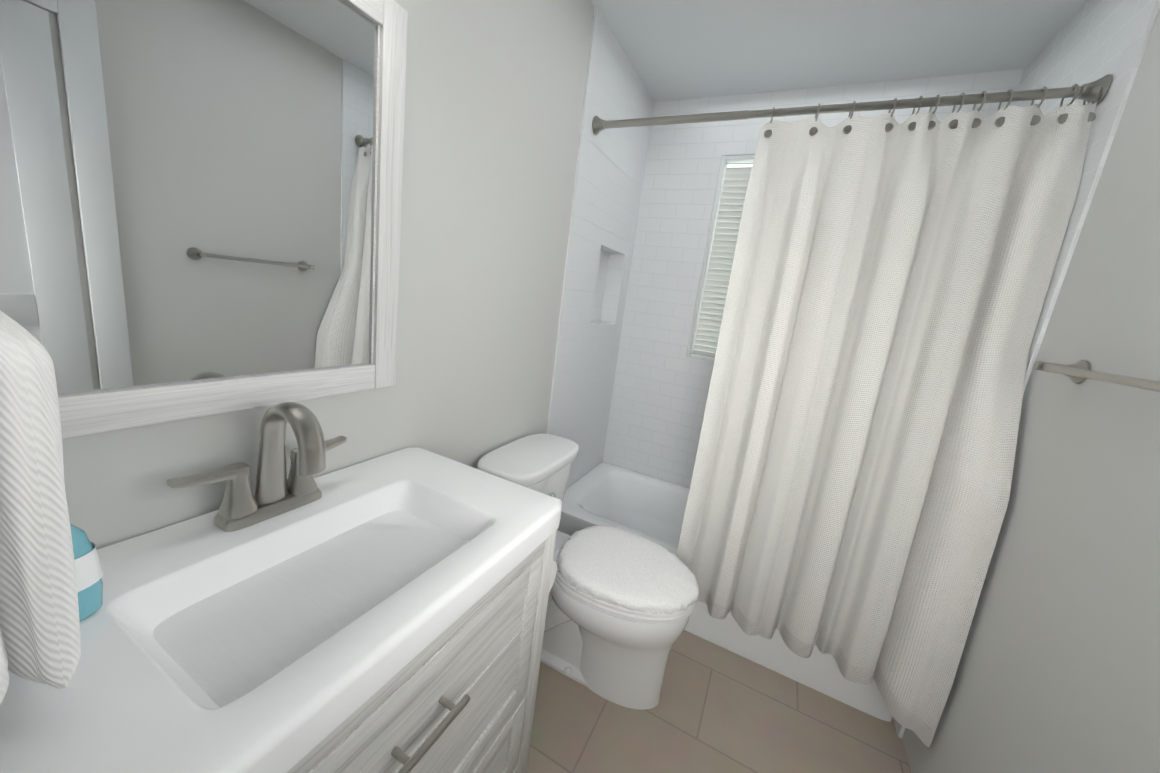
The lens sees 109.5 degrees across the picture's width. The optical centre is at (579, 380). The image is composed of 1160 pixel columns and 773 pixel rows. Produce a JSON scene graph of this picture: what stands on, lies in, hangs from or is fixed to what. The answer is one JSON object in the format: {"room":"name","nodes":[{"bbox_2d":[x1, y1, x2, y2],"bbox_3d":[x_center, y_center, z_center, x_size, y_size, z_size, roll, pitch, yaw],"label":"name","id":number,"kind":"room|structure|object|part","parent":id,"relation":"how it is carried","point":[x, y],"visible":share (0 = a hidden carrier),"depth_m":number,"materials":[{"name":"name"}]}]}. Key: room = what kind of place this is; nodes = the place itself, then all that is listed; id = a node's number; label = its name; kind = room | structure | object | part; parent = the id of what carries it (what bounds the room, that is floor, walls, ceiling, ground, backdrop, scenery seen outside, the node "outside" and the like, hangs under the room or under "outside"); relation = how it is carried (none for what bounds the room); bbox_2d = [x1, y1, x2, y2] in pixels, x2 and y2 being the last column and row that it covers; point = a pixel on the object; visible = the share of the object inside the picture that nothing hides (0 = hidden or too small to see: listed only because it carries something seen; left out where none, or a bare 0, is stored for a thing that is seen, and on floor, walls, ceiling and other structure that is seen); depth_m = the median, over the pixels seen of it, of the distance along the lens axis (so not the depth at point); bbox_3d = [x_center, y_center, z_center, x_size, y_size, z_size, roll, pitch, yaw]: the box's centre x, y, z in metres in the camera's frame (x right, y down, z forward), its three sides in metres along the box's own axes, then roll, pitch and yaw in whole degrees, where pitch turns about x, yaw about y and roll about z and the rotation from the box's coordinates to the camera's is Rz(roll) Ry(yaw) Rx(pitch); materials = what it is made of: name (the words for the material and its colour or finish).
{"room":"bathroom","nodes":[
{"label":"bathroom","id":0,"kind":"room"},
{"bbox_2d":[62,0,593,549],"bbox_3d":[-0.675,-0.106,0.767,0.100,2.420,2.393,13,13,25],"label":"wall","id":1,"kind":"structure","parent":0,"point":[494,106],"depth_m":1.18,"materials":[{"name":"paint"}]},
{"bbox_2d":[0,0,407,438],"bbox_3d":[-0.582,-0.357,0.692,0.022,0.840,0.655,13,13,25],"label":"mirror","id":2,"kind":"object","parent":1,"relation":"attached to","point":[200,206],"visible":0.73,"depth_m":0.67,"materials":[{"name":"clear glass"}]},
{"bbox_2d":[546,7,653,488],"bbox_3d":[0.059,-0.311,2.206,0.110,2.420,0.864,13,13,25],"label":"wall tiles","id":3,"kind":"structure","parent":1,"relation":"attached to","point":[609,173],"depth_m":2.00,"materials":[{"name":"white tile"}]},
{"bbox_2d":[592,74,1111,746],"bbox_3d":[0.558,-0.014,1.477,1.501,1.912,0.338,13,13,25],"label":"shower curtain","id":4,"kind":"object","parent":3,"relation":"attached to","point":[850,486],"visible":1,"depth_m":1.33,"materials":[{"name":"white fabric"}]},
{"bbox_2d":[527,630,910,772],"bbox_3d":[0.082,1.225,1.062,1.724,0.100,3.257,13,13,25],"label":"floor","id":5,"kind":"structure","parent":0,"point":[718,709],"depth_m":1.37,"materials":[{"name":"tile"}]},
{"bbox_2d":[0,447,561,772],"bbox_3d":[-0.460,0.702,0.848,0.528,0.870,0.956,13,13,25],"label":"bathroom vanity","id":6,"kind":"object","parent":5,"relation":"on","point":[385,613],"visible":0.94,"depth_m":0.63,"materials":[{"name":"white ceramic"}]},
{"bbox_2d":[70,523,102,621],"bbox_3d":[-0.641,0.218,0.493,0.058,0.168,0.082,13,13,25],"label":"soap bottle","id":7,"kind":"object","parent":6,"relation":"on","point":[89,573],"visible":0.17,"depth_m":0.51,"materials":[{"name":"teal plastic"}]},
{"bbox_2d":[167,402,346,531],"bbox_3d":[-0.532,0.148,0.746,0.174,0.229,0.286,13,13,25],"label":"faucet","id":8,"kind":"object","parent":6,"relation":"on","point":[277,492],"visible":1,"depth_m":0.73,"materials":[{"name":"silver metal"}]},
{"bbox_3d":[-0.278,0.635,0.678,0.019,0.393,0.717,13,13,25],"label":"drawer","id":9,"kind":"part","parent":6,"relation":"part of","materials":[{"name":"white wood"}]},
{"bbox_3d":[-0.318,0.948,0.743,0.019,0.212,0.717,13,13,25],"label":"drawer","id":10,"kind":"part","parent":6,"relation":"part of","materials":[{"name":"white wood"}]},
{"bbox_3d":[-0.244,0.563,0.660,0.043,0.013,0.148,13,13,25],"label":"handle","id":11,"kind":"part","parent":6,"relation":"part of","materials":[{"name":"silver metal"}]},
{"bbox_2d":[477,433,698,709],"bbox_3d":[0.015,0.686,1.506,0.812,0.753,0.460,13,13,25],"label":"toilet","id":12,"kind":"object","parent":5,"relation":"on","point":[621,604],"visible":0.83,"depth_m":1.39,"materials":[{"name":"white ceramic"}]},
{"bbox_3d":[0.154,0.676,1.435,0.500,0.042,0.382,13,13,25],"label":"seat","id":13,"kind":"part","parent":12,"relation":"part of","materials":[{"name":"white plastic"}]},
{"bbox_3d":[0.168,0.641,1.423,0.490,0.043,0.403,13,13,25],"label":"lid","id":14,"kind":"part","parent":12,"relation":"part of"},
{"bbox_2d":[557,462,892,721],"bbox_3d":[0.631,0.871,2.051,1.500,0.325,0.720,13,13,25],"label":"bathtub","id":15,"kind":"object","parent":5,"relation":"on","point":[648,507],"visible":0.25,"depth_m":1.94,"materials":[{"name":"white ceramic"}]},
{"bbox_2d":[603,69,1023,487],"bbox_3d":[0.945,-0.199,2.205,1.504,2.420,0.100,13,13,25],"label":"wall tile","id":16,"kind":"structure","parent":0,"point":[659,397],"depth_m":2.29,"materials":[{"name":"white tile"}]},
{"bbox_2d":[686,155,754,361],"bbox_3d":[0.987,-0.587,2.115,0.680,1.060,0.073,13,13,25],"label":"window blinds","id":17,"kind":"object","parent":16,"relation":"attached to","point":[730,193],"visible":0.27,"depth_m":2.21,"materials":[{"name":"white plastic"}]},
{"bbox_2d":[590,0,1087,101],"bbox_3d":[0.392,-1.224,0.555,1.724,0.100,3.257,13,13,25],"label":"ceiling","id":18,"kind":"structure","parent":0,"point":[681,49],"depth_m":1.58,"materials":[{"name":"paint"}]},
{"bbox_2d":[902,9,1159,772],"bbox_3d":[0.762,0.217,0.085,0.100,2.420,2.393,13,13,25],"label":"wall","id":19,"kind":"structure","parent":0,"point":[1058,669],"depth_m":0.89,"materials":[{"name":"paint"}]},
{"bbox_2d":[893,0,1159,738],"bbox_3d":[1.488,0.010,1.528,0.110,2.420,0.864,13,13,25],"label":"wall tiles","id":20,"kind":"structure","parent":19,"relation":"attached to","point":[1092,41],"depth_m":1.11,"materials":[{"name":"white tile"}]},
{"bbox_2d":[1033,360,1159,391],"bbox_3d":[1.032,0.000,0.769,0.080,0.054,0.514,13,13,25],"label":"towel rail","id":21,"kind":"object","parent":19,"relation":"attached to","point":[1080,371],"visible":1,"depth_m":0.83,"materials":[{"name":"silver metal"}]},
{"bbox_3d":[-0.651,0.071,-0.074,0.720,2.420,0.680,13,13,25],"label":"wall","id":22,"kind":"structure","parent":0,"visible":0},
{"bbox_2d":[0,311,80,704],"bbox_3d":[-0.568,0.025,0.341,0.212,0.552,0.139,13,13,25],"label":"towel","id":23,"kind":"object","parent":22,"relation":"attached to","point":[40,640],"visible":1,"depth_m":0.36,"materials":[{"name":"white fabric"}]}
]}

